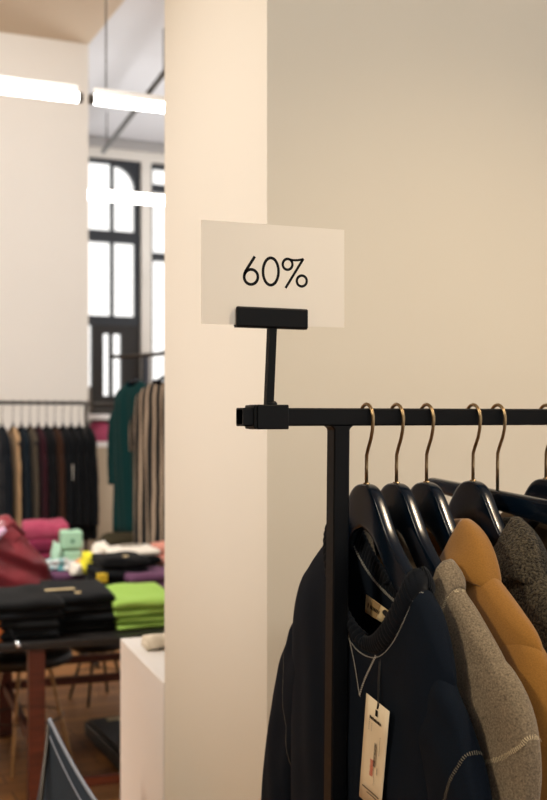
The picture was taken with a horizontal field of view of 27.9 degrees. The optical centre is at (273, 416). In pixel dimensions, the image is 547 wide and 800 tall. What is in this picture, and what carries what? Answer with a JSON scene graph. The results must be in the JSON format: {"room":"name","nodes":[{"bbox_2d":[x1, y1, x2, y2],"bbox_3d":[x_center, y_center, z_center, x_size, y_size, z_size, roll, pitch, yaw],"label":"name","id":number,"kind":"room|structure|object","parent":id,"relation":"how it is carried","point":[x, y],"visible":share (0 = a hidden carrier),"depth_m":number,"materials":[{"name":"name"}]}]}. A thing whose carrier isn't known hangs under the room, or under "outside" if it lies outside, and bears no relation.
{"room":"clothing store","nodes":[
{"label":"clothing store","id":0,"kind":"room"},
{"bbox_2d":[0,75,82,102],"bbox_3d":[-1.491,-1.344,4.279,1.518,0.072,0.044,0,0,-24],"label":"ceiling lamp","id":1,"kind":"object","parent":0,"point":[16,86],"visible":1,"depth_m":4.50,"materials":[{"name":"white plastic"}]},
{"bbox_2d":[0,32,87,554],"bbox_3d":[-4.457,-0.700,6.968,6.525,4.640,0.643,0,0,-24],"label":"wall","id":2,"kind":"structure","parent":0,"point":[44,142],"depth_m":7.87,"materials":[{"name":"paint"}]},
{"bbox_2d":[0,649,119,799],"bbox_3d":[0.013,1.670,4.888,14.000,0.100,14.920,0,0,-24],"label":"floor","id":3,"kind":"structure","parent":0,"point":[87,758],"depth_m":5.74,"materials":[{"name":"brown wood"}]},
{"bbox_2d":[0,648,72,778],"bbox_3d":[-1.159,1.356,5.150,0.440,0.532,0.396,0,0,-41],"label":"stool","id":4,"kind":"object","parent":3,"relation":"on","point":[11,662],"visible":0.6,"depth_m":5.03,"materials":[{"name":"brown wood"}]},
{"bbox_2d":[0,401,99,666],"bbox_3d":[-2.266,0.757,6.949,2.230,1.726,0.600,0,0,-24],"label":"clothing rack","id":5,"kind":"object","parent":3,"relation":"on","point":[96,664],"visible":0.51,"depth_m":7.31,"materials":[{"name":"grey metal"}]},
{"bbox_2d":[10,400,19,445],"bbox_3d":[-1.705,0.036,7.199,0.016,0.300,0.400,0,0,-24],"label":"clothes hanger","id":6,"kind":"object","parent":5,"relation":"hanging from","point":[12,425],"visible":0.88,"depth_m":7.18,"materials":[{"name":"grey metal"}]},
{"bbox_2d":[8,427,21,526],"bbox_3d":[-1.706,0.410,7.199,0.042,0.694,0.535,0,0,-24],"label":"coat","id":7,"kind":"object","parent":6,"relation":"hanging from","point":[14,437],"visible":0.48,"depth_m":7.03,"materials":[{"name":"fabric"}]},
{"bbox_2d":[18,400,23,432],"bbox_3d":[-1.655,0.036,7.221,0.016,0.300,0.400,0,0,-24],"label":"clothes hanger","id":8,"kind":"object","parent":5,"relation":"hanging from","point":[21,423],"visible":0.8,"depth_m":7.22,"materials":[{"name":"grey metal"}]},
{"bbox_2d":[17,427,30,522],"bbox_3d":[-1.657,0.460,7.221,0.058,0.794,0.533,0,0,-24],"label":"jacket","id":9,"kind":"object","parent":8,"relation":"hanging from","point":[24,439],"visible":0.48,"depth_m":7.04,"materials":[{"name":"fabric"}]},
{"bbox_2d":[27,400,36,445],"bbox_3d":[-1.604,0.036,7.244,0.016,0.300,0.400,0,0,-24],"label":"clothes hanger","id":10,"kind":"object","parent":5,"relation":"hanging from","point":[29,424],"visible":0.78,"depth_m":7.23,"materials":[{"name":"grey metal"}]},
{"bbox_2d":[26,427,39,518],"bbox_3d":[-1.605,0.435,7.242,0.050,0.744,0.535,0,0,-23],"label":"jacket","id":11,"kind":"object","parent":10,"relation":"hanging from","point":[34,475],"visible":0.41,"depth_m":7.07,"materials":[{"name":"fabric"}]},
{"bbox_2d":[35,400,39,431],"bbox_3d":[-1.554,0.036,7.266,0.016,0.300,0.400,0,0,-24],"label":"clothes hanger","id":12,"kind":"object","parent":5,"relation":"hanging from","point":[38,424],"visible":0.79,"depth_m":7.26,"materials":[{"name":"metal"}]},
{"bbox_2d":[34,427,48,518],"bbox_3d":[-1.557,0.435,7.265,0.064,0.744,0.532,0,0,-24],"label":"shirt","id":13,"kind":"object","parent":12,"relation":"hanging from","point":[42,444],"visible":0.44,"depth_m":7.07,"materials":[{"name":"fabric"}]},
{"bbox_2d":[43,400,48,431],"bbox_3d":[-1.504,0.036,7.288,0.016,0.300,0.400,0,0,-24],"label":"clothes hanger","id":14,"kind":"object","parent":5,"relation":"hanging from","point":[46,423],"visible":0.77,"depth_m":7.29,"materials":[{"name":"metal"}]},
{"bbox_2d":[42,427,56,518],"bbox_3d":[-1.506,0.435,7.288,0.064,0.744,0.534,0,0,-24],"label":"shirt","id":15,"kind":"object","parent":14,"relation":"hanging from","point":[52,472],"visible":0.37,"depth_m":7.09,"materials":[{"name":"fabric"}]},
{"bbox_2d":[51,400,56,431],"bbox_3d":[-1.454,0.036,7.311,0.016,0.300,0.400,0,0,-24],"label":"clothes hanger","id":16,"kind":"object","parent":5,"relation":"hanging from","point":[54,424],"visible":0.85,"depth_m":7.31,"materials":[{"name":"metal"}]},
{"bbox_2d":[51,427,65,520],"bbox_3d":[-1.457,0.435,7.309,0.067,0.744,0.534,0,0,-24],"label":"shirt","id":17,"kind":"object","parent":16,"relation":"hanging from","point":[59,443],"visible":0.4,"depth_m":7.10,"materials":[{"name":"fabric"}]},
{"bbox_2d":[60,400,64,430],"bbox_3d":[-1.403,0.036,7.333,0.016,0.300,0.400,0,0,-24],"label":"clothes hanger","id":18,"kind":"object","parent":5,"relation":"hanging from","point":[62,424],"visible":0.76,"depth_m":7.32,"materials":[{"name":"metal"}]},
{"bbox_2d":[59,427,73,528],"bbox_3d":[-1.407,0.425,7.332,0.060,0.724,0.533,0,0,-24],"label":"shirt","id":19,"kind":"object","parent":18,"relation":"hanging from","point":[69,488],"visible":0.44,"depth_m":7.13,"materials":[{"name":"fabric"}]},
{"bbox_2d":[68,400,72,430],"bbox_3d":[-1.353,0.036,7.356,0.016,0.300,0.400,0,0,-24],"label":"clothes hanger","id":20,"kind":"object","parent":5,"relation":"hanging from","point":[71,424],"visible":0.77,"depth_m":7.35,"materials":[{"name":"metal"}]},
{"bbox_2d":[67,427,81,529],"bbox_3d":[-1.363,0.426,7.350,0.077,0.722,0.534,0,0,-24],"label":"jacket","id":21,"kind":"object","parent":20,"relation":"hanging from","point":[76,454],"visible":0.49,"depth_m":7.16,"materials":[{"name":"fabric"}]},
{"bbox_2d":[76,400,81,431],"bbox_3d":[-1.303,0.036,7.378,0.016,0.300,0.400,0,0,-24],"label":"clothes hanger","id":22,"kind":"object","parent":5,"relation":"hanging from","point":[79,424],"visible":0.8,"depth_m":7.38,"materials":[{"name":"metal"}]},
{"bbox_2d":[75,427,90,539],"bbox_3d":[-1.305,0.435,7.377,0.067,0.744,0.535,0,0,-24],"label":"jacket","id":23,"kind":"object","parent":22,"relation":"hanging from","point":[84,444],"visible":0.47,"depth_m":7.18,"materials":[{"name":"fabric"}]},
{"bbox_2d":[37,718,96,799],"bbox_3d":[-0.453,1.189,2.398,0.392,0.848,0.826,0,0,-3],"label":"sling chair","id":24,"kind":"object","parent":3,"relation":"on","point":[60,779],"visible":1,"depth_m":2.72,"materials":[{"name":"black fabric"}]},
{"bbox_2d":[0,627,164,799],"bbox_3d":[-0.897,1.240,5.152,2.140,0.761,1.304,0,0,-20],"label":"display table","id":25,"kind":"object","parent":3,"relation":"on","point":[32,726],"depth_m":4.54,"materials":[{"name":"black wood"}]},
{"bbox_2d":[0,515,50,586],"bbox_3d":[-1.335,0.709,5.577,0.429,0.422,0.334,0,0,-20],"label":"holdall","id":26,"kind":"object","parent":25,"relation":"on","point":[21,563],"visible":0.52,"depth_m":5.50,"materials":[{"name":"red leather"}]},
{"bbox_2d":[0,628,59,640],"bbox_3d":[-1.075,0.897,4.676,0.300,0.043,0.346,0,0,-17],"label":"jeans","id":27,"kind":"object","parent":25,"relation":"on","point":[47,633],"visible":0.44,"depth_m":4.53,"materials":[{"name":"black fabric"}]},
{"bbox_2d":[0,618,59,630],"bbox_3d":[-1.075,0.860,4.678,0.305,0.044,0.353,0,0,-16],"label":"jeans","id":28,"kind":"object","parent":27,"relation":"on","point":[40,624],"visible":0.51,"depth_m":4.53,"materials":[{"name":"black fabric"}]},
{"bbox_2d":[0,609,63,621],"bbox_3d":[-1.070,0.820,4.687,0.292,0.040,0.355,0,0,-22],"label":"jeans","id":29,"kind":"object","parent":28,"relation":"on","point":[53,613],"visible":0.49,"depth_m":4.54,"materials":[{"name":"black fabric"}]},
{"bbox_2d":[0,584,65,612],"bbox_3d":[-1.071,0.770,4.687,0.305,0.065,0.354,0,0,-22],"label":"jeans","id":30,"kind":"object","parent":29,"relation":"on","point":[27,597],"visible":0.98,"depth_m":4.59,"materials":[{"name":"black fabric"}]},
{"bbox_2d":[69,562,82,574],"bbox_3d":[-1.031,0.788,5.734,0.063,0.063,0.077,0,0,-41],"label":"crumpled cloth","id":31,"kind":"object","parent":25,"relation":"on","point":[74,569],"visible":1,"depth_m":5.71,"materials":[{"name":"white fabric"}]},
{"bbox_2d":[112,621,164,630],"bbox_3d":[-0.604,0.905,4.901,0.276,0.028,0.316,0,0,-25],"label":"jersey","id":32,"kind":"object","parent":25,"relation":"on","point":[122,627],"visible":0.32,"depth_m":4.76,"materials":[{"name":"green fabric"}]},
{"bbox_2d":[114,615,164,623],"bbox_3d":[-0.604,0.878,4.903,0.270,0.030,0.306,0,0,-22],"label":"jersey","id":33,"kind":"object","parent":32,"relation":"on","point":[155,618],"visible":0.38,"depth_m":4.76,"materials":[{"name":"green fabric"}]},
{"bbox_2d":[112,607,164,617],"bbox_3d":[-0.607,0.848,4.900,0.283,0.036,0.306,0,0,-22],"label":"jersey","id":34,"kind":"object","parent":33,"relation":"on","point":[127,613],"visible":0.38,"depth_m":4.75,"materials":[{"name":"green fabric"}]},
{"bbox_2d":[106,582,164,609],"bbox_3d":[-0.609,0.795,4.898,0.285,0.075,0.307,0,0,-22],"label":"jersey","id":35,"kind":"object","parent":34,"relation":"on","point":[147,594],"visible":0.8,"depth_m":4.85,"materials":[{"name":"green fabric"}]},
{"bbox_3d":[-0.878,0.897,4.853,0.276,0.044,0.371,0,0,-25],"label":"jeans","id":36,"kind":"object","parent":25,"relation":"on","visible":0},
{"bbox_2d":[58,611,116,623],"bbox_3d":[-0.862,0.858,4.850,0.286,0.044,0.370,0,0,-18],"label":"jeans","id":37,"kind":"object","parent":36,"relation":"on","point":[107,616],"visible":0.38,"depth_m":4.69,"materials":[{"name":"black fabric"}]},
{"bbox_2d":[60,602,113,614],"bbox_3d":[-0.867,0.819,4.858,0.269,0.043,0.379,0,0,-28],"label":"jeans","id":38,"kind":"object","parent":37,"relation":"on","point":[106,606],"visible":0.4,"depth_m":4.70,"materials":[{"name":"black fabric"}]},
{"bbox_2d":[39,579,115,604],"bbox_3d":[-0.869,0.770,4.855,0.286,0.062,0.369,0,0,-20],"label":"jeans","id":39,"kind":"object","parent":38,"relation":"on","point":[92,590],"visible":0.8,"depth_m":4.77,"materials":[{"name":"black fabric"}]},
{"bbox_2d":[45,588,74,590],"bbox_3d":[-0.924,0.746,4.760,0.130,0.004,0.024,0,0,-24],"label":"label","id":40,"kind":"object","parent":39,"relation":"attached to","point":[60,588],"visible":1,"depth_m":4.75,"materials":[{"name":"beige paper"}]},
{"bbox_3d":[-0.795,0.892,5.637,0.265,0.054,0.320,0,0,-20],"label":"jeans","id":41,"kind":"object","parent":25,"relation":"on","visible":0},
{"bbox_2d":[84,574,127,585],"bbox_3d":[-0.798,0.840,5.635,0.254,0.060,0.314,0,0,-31],"label":"jeans","id":42,"kind":"object","parent":41,"relation":"on","point":[87,576],"visible":0.09,"depth_m":5.50,"materials":[{"name":"black fabric"}]},
{"bbox_2d":[96,573,107,582],"bbox_3d":[-0.849,0.797,5.451,0.050,0.045,0.036,0,0,-24],"label":"carton","id":43,"kind":"object","parent":42,"relation":"on","point":[102,577],"visible":0.8,"depth_m":5.44,"materials":[{"name":"yellow"}]},
{"bbox_2d":[85,563,148,580],"bbox_3d":[-0.795,0.785,5.635,0.256,0.060,0.315,0,0,-26],"label":"jeans","id":44,"kind":"object","parent":42,"relation":"on","point":[93,569],"visible":0.45,"depth_m":5.52,"materials":[{"name":"black fabric"}]},
{"bbox_2d":[90,551,150,569],"bbox_3d":[-0.787,0.731,5.641,0.250,0.060,0.308,0,0,-21],"label":"jeans","id":45,"kind":"object","parent":44,"relation":"on","point":[114,560],"visible":1,"depth_m":5.53,"materials":[{"name":"black fabric"}]},
{"bbox_3d":[-0.626,0.892,5.563,0.284,0.054,0.295,0,0,-29],"label":"jersey","id":46,"kind":"object","parent":25,"relation":"on","visible":0},
{"bbox_3d":[-0.631,0.846,5.559,0.296,0.047,0.299,0,0,-29],"label":"jersey","id":47,"kind":"object","parent":46,"relation":"on","visible":0},
{"bbox_2d":[124,567,164,582],"bbox_3d":[-0.627,0.799,5.567,0.284,0.054,0.286,0,0,-24],"label":"jersey","id":48,"kind":"object","parent":47,"relation":"on","point":[155,574],"visible":0.62,"depth_m":5.44,"materials":[{"name":"purple fabric"}]},
{"bbox_3d":[-1.073,0.890,5.913,0.342,0.058,0.269,0,0,-24],"label":"jumper","id":49,"kind":"object","parent":25,"relation":"on","visible":0},
{"bbox_2d":[51,570,84,580],"bbox_3d":[-1.065,0.836,5.910,0.340,0.058,0.272,0,0,-25],"label":"jumper","id":50,"kind":"object","parent":49,"relation":"on","point":[65,575],"visible":0.29,"depth_m":5.76,"materials":[{"name":"purple fabric"}]},
{"bbox_2d":[46,557,75,570],"bbox_3d":[-1.144,0.777,5.887,0.201,0.068,0.173,0,0,-35],"label":"scarf","id":51,"kind":"object","parent":50,"relation":"on","point":[62,564],"visible":0.57,"depth_m":5.82,"materials":[{"name":"white fabric"}]},
{"bbox_2d":[79,551,92,573],"bbox_3d":[-0.973,0.763,5.793,0.100,0.114,0.095,0,0,-24],"label":"beanie","id":52,"kind":"object","parent":50,"relation":"on","point":[86,555],"visible":0.5,"depth_m":5.76,"materials":[{"name":"yellow fabric"}]},
{"bbox_2d":[68,644,119,707],"bbox_3d":[-1.005,1.441,6.300,0.340,0.362,0.306,0,0,-35],"label":"stool","id":53,"kind":"object","parent":3,"relation":"on","point":[102,648],"visible":0.5,"depth_m":6.18,"materials":[{"name":"black wood"}]},
{"bbox_2d":[88,447,112,551],"bbox_3d":[-1.358,0.933,9.264,0.970,1.374,0.450,0,0,-24],"label":"cabinet","id":54,"kind":"object","parent":3,"relation":"on","point":[105,525],"visible":0.02,"depth_m":9.00,"materials":[{"name":"paint"}]},
{"bbox_2d":[88,414,109,446],"bbox_3d":[-1.398,0.111,9.218,0.580,0.270,0.360,0,0,-24],"label":"display case","id":55,"kind":"object","parent":54,"relation":"on","point":[90,416],"visible":0.08,"depth_m":9.01,"materials":[{"name":"white"}]},
{"bbox_2d":[89,421,107,440],"bbox_3d":[-1.441,0.118,9.145,0.226,0.167,0.141,0,0,-24],"label":"clutch bag","id":56,"kind":"object","parent":55,"relation":"in","point":[100,428],"visible":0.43,"depth_m":9.09,"materials":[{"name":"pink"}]},
{"bbox_2d":[88,402,113,411],"bbox_3d":[-1.225,0.754,8.540,0.774,1.732,0.024,0,0,-24],"label":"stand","id":57,"kind":"object","parent":3,"relation":"on","point":[89,403],"visible":0.02,"depth_m":8.49,"materials":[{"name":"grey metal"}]},
{"bbox_2d":[85,716,119,771],"bbox_3d":[-0.513,1.575,5.317,0.600,0.090,0.868,0,0,-24],"label":"case","id":58,"kind":"object","parent":3,"relation":"on","point":[104,733],"visible":0.23,"depth_m":5.35,"materials":[{"name":"black"}]},
{"bbox_2d":[63,555,164,664],"bbox_3d":[-1.120,1.220,6.169,1.680,0.800,0.680,0,0,-20],"label":"display table","id":59,"kind":"object","parent":3,"relation":"on","point":[114,656],"visible":0.03,"depth_m":5.92,"materials":[{"name":"black wood"}]},
{"bbox_2d":[39,553,50,559],"bbox_3d":[-1.269,0.779,6.141,0.264,0.080,0.250,0,0,-16],"label":"jacket","id":60,"kind":"object","parent":59,"relation":"on","point":[45,556],"visible":0.08,"depth_m":6.03,"materials":[{"name":"fabric"}]},
{"bbox_2d":[28,539,58,552],"bbox_3d":[-1.264,0.705,6.140,0.252,0.080,0.252,0,0,-17],"label":"jacket","id":61,"kind":"object","parent":60,"relation":"on","point":[41,545],"visible":0.34,"depth_m":6.02,"materials":[{"name":"fabric"}]},
{"bbox_2d":[21,518,68,539],"bbox_3d":[-1.277,0.623,6.145,0.256,0.097,0.253,0,0,-16],"label":"jacket","id":62,"kind":"object","parent":61,"relation":"on","point":[34,528],"visible":0.88,"depth_m":6.03,"materials":[{"name":"pink fabric"}]},
{"bbox_2d":[51,541,61,559],"bbox_3d":[-1.156,0.740,5.857,0.065,0.161,0.067,0,0,-24],"label":"bundle","id":63,"kind":"object","parent":59,"relation":"on","point":[56,549],"visible":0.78,"depth_m":5.84,"materials":[{"name":"green fabric"}]},
{"bbox_2d":[59,529,82,560],"bbox_3d":[-1.095,0.714,5.940,0.112,0.211,0.114,0,0,-20],"label":"tissue box","id":64,"kind":"object","parent":59,"relation":"on","point":[70,540],"visible":0.77,"depth_m":5.89,"materials":[{"name":"green"}]},
{"bbox_2d":[90,541,108,552],"bbox_3d":[-0.937,0.747,5.975,0.149,0.147,0.104,0,0,-41],"label":"crumpled cloth","id":65,"kind":"object","parent":59,"relation":"on","point":[98,547],"visible":0.16,"depth_m":5.94,"materials":[{"name":"white fabric"}]},
{"bbox_2d":[95,532,133,545],"bbox_3d":[-0.901,0.751,6.577,0.383,0.137,0.107,0,0,-30],"label":"scarf","id":66,"kind":"object","parent":59,"relation":"on","point":[111,538],"visible":0.23,"depth_m":6.52,"materials":[{"name":"fabric"}]},
{"bbox_2d":[157,555,164,563],"bbox_3d":[-0.577,0.794,6.229,0.222,0.051,0.184,0,0,-22],"label":"jersey","id":67,"kind":"object","parent":59,"relation":"on","point":[162,557],"visible":0.13,"depth_m":6.12,"materials":[{"name":"pink fabric"}]},
{"bbox_2d":[150,541,164,554],"bbox_3d":[-0.574,0.737,6.237,0.228,0.065,0.183,0,0,-21],"label":"jersey","id":68,"kind":"object","parent":67,"relation":"on","point":[160,545],"visible":0.2,"depth_m":6.14,"materials":[{"name":"pink fabric"}]},
{"bbox_3d":[-0.772,0.798,5.909,0.262,0.042,0.280,0,0,-16],"label":"jumper","id":69,"kind":"object","parent":59,"relation":"on","visible":0},
{"bbox_2d":[146,555,161,563],"bbox_3d":[-0.759,0.756,5.908,0.256,0.048,0.288,0,0,-23],"label":"jumper","id":70,"kind":"object","parent":69,"relation":"on","point":[154,559],"visible":0.13,"depth_m":5.82,"materials":[{"name":"black fabric"}]},
{"bbox_2d":[103,543,160,555],"bbox_3d":[-0.769,0.710,5.912,0.278,0.052,0.253,0,0,-20],"label":"shirt","id":71,"kind":"object","parent":70,"relation":"on","point":[140,548],"visible":0.72,"depth_m":5.85,"materials":[{"name":"white fabric"}]},
{"bbox_2d":[109,352,164,357],"bbox_3d":[-0.098,0.617,6.757,1.778,2.006,0.526,0,0,-12],"label":"clothing rack","id":72,"kind":"object","parent":3,"relation":"on","point":[154,353],"visible":0.15,"depth_m":6.71,"materials":[{"name":"grey metal"}]},
{"bbox_2d":[113,353,138,401],"bbox_3d":[-0.859,-0.245,6.825,0.400,0.300,0.016,0,0,40],"label":"clothes hanger","id":73,"kind":"object","parent":72,"relation":"hanging from","point":[134,379],"visible":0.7,"depth_m":6.83,"materials":[{"name":"grey metal"}]},
{"bbox_2d":[107,380,146,532],"bbox_3d":[-0.863,0.250,6.821,0.488,0.952,0.122,0,0,41],"label":"dress","id":74,"kind":"object","parent":73,"relation":"hanging from","point":[120,461],"visible":0.55,"depth_m":6.82,"materials":[{"name":"teal fabric"}]},
{"bbox_2d":[154,350,164,384],"bbox_3d":[-0.653,-0.245,6.501,0.400,0.300,0.017,0,0,32],"label":"clothes hanger","id":75,"kind":"object","parent":72,"relation":"hanging from","point":[162,377],"visible":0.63,"depth_m":6.50,"materials":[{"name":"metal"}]},
{"bbox_2d":[129,379,164,544],"bbox_3d":[-0.656,0.280,6.497,0.499,1.012,0.127,0,0,32],"label":"dress","id":76,"kind":"object","parent":75,"relation":"hanging from","point":[147,423],"visible":0.54,"depth_m":6.48,"materials":[{"name":"fabric"}]},
{"bbox_2d":[120,632,164,799],"bbox_3d":[-0.173,1.121,3.124,0.420,0.998,0.582,0,0,-19],"label":"plinth","id":77,"kind":"object","parent":3,"relation":"on","point":[142,671],"depth_m":3.06,"materials":[{"name":"white laminate"}]},
{"bbox_2d":[236,408,546,799],"bbox_3d":[0.751,0.801,1.857,1.746,1.628,0.560,0,0,-24],"label":"clothing rack","id":78,"kind":"object","parent":3,"relation":"on","point":[338,422],"visible":0.93,"depth_m":1.55,"materials":[{"name":"black metal"}]},
{"bbox_2d":[234,306,307,429],"bbox_3d":[-0.004,-0.067,1.521,0.107,0.168,0.036,0,0,-24],"label":"sign holder","id":79,"kind":"object","parent":78,"relation":"attached to","point":[270,415],"visible":1,"depth_m":1.51,"materials":[{"name":"black metal"}]},
{"bbox_2d":[201,220,343,327],"bbox_3d":[0.002,-0.196,1.522,0.217,0.141,0.001,0,0,-24],"label":"sign","id":80,"kind":"object","parent":79,"relation":"attached to","point":[243,264],"visible":1,"depth_m":1.52,"materials":[{"name":"white paper"}]},
{"bbox_2d":[349,402,412,592],"bbox_3d":[0.133,0.133,1.581,0.021,0.308,0.375,0,0,-24],"label":"clothes hanger","id":81,"kind":"object","parent":78,"relation":"hanging from","point":[368,509],"visible":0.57,"depth_m":1.54,"materials":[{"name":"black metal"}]},
{"bbox_2d":[261,525,491,799],"bbox_3d":[0.125,0.509,1.578,0.077,0.751,0.757,0,0,-24],"label":"sweatshirt","id":82,"kind":"object","parent":81,"relation":"hanging from","point":[411,735],"visible":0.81,"depth_m":1.48,"materials":[{"name":"blue"}]},
{"bbox_2d":[369,759,372,775],"bbox_3d":[0.132,0.472,1.481,0.001,0.023,0.012,0,0,-24],"label":"print","id":83,"kind":"object","parent":82,"relation":"on","point":[370,760],"depth_m":1.48,"materials":[{"name":"red paper"}]},
{"bbox_2d":[373,403,441,576],"bbox_3d":[0.178,0.133,1.602,0.021,0.308,0.375,0,0,-24],"label":"clothes hanger","id":84,"kind":"object","parent":78,"relation":"hanging from","point":[404,511],"visible":0.45,"depth_m":1.56,"materials":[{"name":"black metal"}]},
{"bbox_2d":[364,529,541,799],"bbox_3d":[0.176,0.475,1.601,0.055,0.692,0.655,0,0,-24],"label":"sweatshirt","id":85,"kind":"object","parent":84,"relation":"hanging from","point":[498,705],"visible":0.32,"depth_m":1.35,"materials":[{"name":"beige fabric"}]},
{"bbox_2d":[411,403,455,551],"bbox_3d":[0.225,0.133,1.622,0.021,0.308,0.375,0,0,-24],"label":"clothes hanger","id":86,"kind":"object","parent":78,"relation":"hanging from","point":[436,514],"visible":0.29,"depth_m":1.59,"materials":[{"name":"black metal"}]},
{"bbox_2d":[377,518,546,799],"bbox_3d":[0.230,0.571,1.625,0.090,0.857,0.676,0,0,-24],"label":"coat","id":87,"kind":"object","parent":86,"relation":"hanging from","point":[519,642],"visible":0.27,"depth_m":1.43,"materials":[{"name":"fabric"}]},
{"bbox_2d":[449,403,504,546],"bbox_3d":[0.300,0.133,1.656,0.021,0.308,0.375,0,0,-24],"label":"clothes hanger","id":88,"kind":"object","parent":78,"relation":"hanging from","point":[472,499],"visible":0.32,"depth_m":1.64,"materials":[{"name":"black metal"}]},
{"bbox_2d":[493,516,546,652],"bbox_3d":[0.304,0.530,1.658,0.099,0.779,0.677,0,0,-24],"label":"jacket","id":89,"kind":"object","parent":88,"relation":"hanging from","point":[521,554],"visible":0.16,"depth_m":1.51,"materials":[{"name":"grey fabric"}]},
{"bbox_2d":[428,403,546,524],"bbox_3d":[0.341,0.069,1.674,0.018,0.180,0.400,0,0,-24],"label":"hanger","id":90,"kind":"object","parent":78,"relation":"hanging from","point":[524,506],"visible":0.65,"depth_m":1.64,"materials":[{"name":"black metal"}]},
{"bbox_2d":[514,403,546,528],"bbox_3d":[0.423,0.133,1.711,0.021,0.308,0.375,0,0,-24],"label":"clothes hanger","id":91,"kind":"object","parent":78,"relation":"hanging from","point":[537,488],"visible":0.21,"depth_m":1.71,"materials":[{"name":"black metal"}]},
{"bbox_2d":[500,512,546,549],"bbox_3d":[0.428,0.531,1.713,0.092,0.777,0.675,0,0,-24],"label":"jacket","id":92,"kind":"object","parent":91,"relation":"hanging from","point":[541,529],"visible":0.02,"depth_m":1.75,"materials":[{"name":"fabric"}]},
{"bbox_2d":[88,0,164,142],"bbox_3d":[0.013,-3.095,4.888,14.000,0.150,14.920,0,0,-24],"label":"ceiling","id":93,"kind":"structure","parent":0,"point":[135,29],"depth_m":9.43,"materials":[{"name":"paint"}]},
{"bbox_2d":[88,0,164,112],"bbox_3d":[-0.077,-2.163,4.908,1.518,1.711,0.044,0,0,-24],"label":"ceiling lamp","id":94,"kind":"object","parent":93,"relation":"hanging from","point":[100,96],"visible":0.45,"depth_m":4.64,"materials":[{"name":"white plastic"}]},
{"bbox_2d":[88,188,164,205],"bbox_3d":[-1.222,-2.405,9.175,1.836,1.228,0.080,0,0,-24],"label":"ceiling lamp","id":95,"kind":"object","parent":93,"relation":"hanging from","point":[93,194],"visible":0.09,"depth_m":9.14,"materials":[{"name":"white plastic"}]},
{"bbox_2d":[101,28,164,153],"bbox_3d":[-1.126,-2.834,9.349,0.044,0.372,3.664,0,0,-19],"label":"ceiling track","id":96,"kind":"object","parent":93,"relation":"hanging from","point":[161,76],"visible":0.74,"depth_m":9.65,"materials":[{"name":"grey metal"}]},
{"bbox_2d":[88,146,164,383],"bbox_3d":[-2.732,-0.700,11.668,13.500,4.640,0.300,0,0,-24],"label":"wall","id":97,"kind":"structure","parent":0,"point":[145,159],"depth_m":12.09,"materials":[{"name":"paint"}]},
{"bbox_2d":[88,387,91,424],"bbox_3d":[-2.277,0.645,11.815,0.650,1.950,0.040,0,0,-24],"label":"trim","id":98,"kind":"structure","parent":97,"relation":"attached to","point":[89,388],"depth_m":11.92,"materials":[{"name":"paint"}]},
{"bbox_2d":[88,157,139,325],"bbox_3d":[-2.031,-1.905,11.925,1.190,1.810,0.100,0,0,-24],"label":"window","id":99,"kind":"structure","parent":97,"relation":"in","point":[131,168],"depth_m":12.05,"materials":[{"name":"grey paint"}]},
{"bbox_2d":[90,325,139,422],"bbox_3d":[-1.722,0.310,12.030,0.540,2.620,0.140,0,0,-24],"label":"door","id":100,"kind":"structure","parent":97,"relation":"in","point":[129,335],"depth_m":12.00,"materials":[{"name":"black paint"}]},
{"bbox_2d":[88,135,164,153],"bbox_3d":[-2.656,-2.965,11.498,13.500,0.109,0.069,0,0,-24],"label":"trim","id":101,"kind":"structure","parent":97,"relation":"attached to","point":[95,141],"depth_m":11.95,"materials":[{"name":"grey"}]},
{"bbox_2d":[142,357,148,384],"bbox_3d":[-1.403,0.470,12.050,0.060,2.300,0.078,0,0,-24],"label":"trim","id":102,"kind":"structure","parent":97,"relation":"attached to","point":[145,360],"depth_m":12.02,"materials":[{"name":"grey paint"}]},
{"bbox_2d":[151,163,164,381],"bbox_3d":[-0.884,-1.195,12.435,1.100,3.230,0.100,0,0,-24],"label":"window","id":103,"kind":"structure","parent":97,"relation":"in","point":[155,188],"depth_m":12.19,"materials":[{"name":"grey paint"}]},
{"bbox_2d":[165,0,546,799],"bbox_3d":[1.834,-0.700,3.345,4.328,4.640,0.640,0,0,-24],"label":"wall","id":104,"kind":"structure","parent":0,"point":[415,130],"depth_m":2.34,"materials":[{"name":"beige paint"}]},
{"bbox_2d":[0,0,123,43],"bbox_3d":[-2.830,-2.865,3.314,6.525,0.310,7.357,0,0,-24],"label":"ceiling","id":105,"kind":"structure","parent":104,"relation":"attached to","point":[77,21],"depth_m":7.48,"materials":[{"name":"paint"}]},
{"bbox_3d":[-1.770,0.036,7.170,0.016,0.300,0.400,0,0,-24],"label":"clothes hanger","id":106,"kind":"object","parent":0,"visible":0},
{"bbox_2d":[0,427,12,518],"bbox_3d":[-1.774,0.435,7.167,0.092,0.744,0.535,0,0,-24],"label":"coat","id":107,"kind":"object","parent":106,"relation":"hanging from","point":[6,470],"visible":0.84,"depth_m":6.96,"materials":[{"name":"fabric"}]},
{"bbox_3d":[-1.253,0.036,7.400,0.016,0.300,0.400,0,0,-24],"label":"clothes hanger","id":108,"kind":"object","parent":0,"visible":0},
{"bbox_2d":[83,427,98,539],"bbox_3d":[-1.256,0.435,7.399,0.064,0.744,0.536,0,0,-24],"label":"jacket","id":109,"kind":"object","parent":108,"relation":"hanging from","point":[94,478],"visible":0.44,"depth_m":7.21,"materials":[{"name":"fabric"}]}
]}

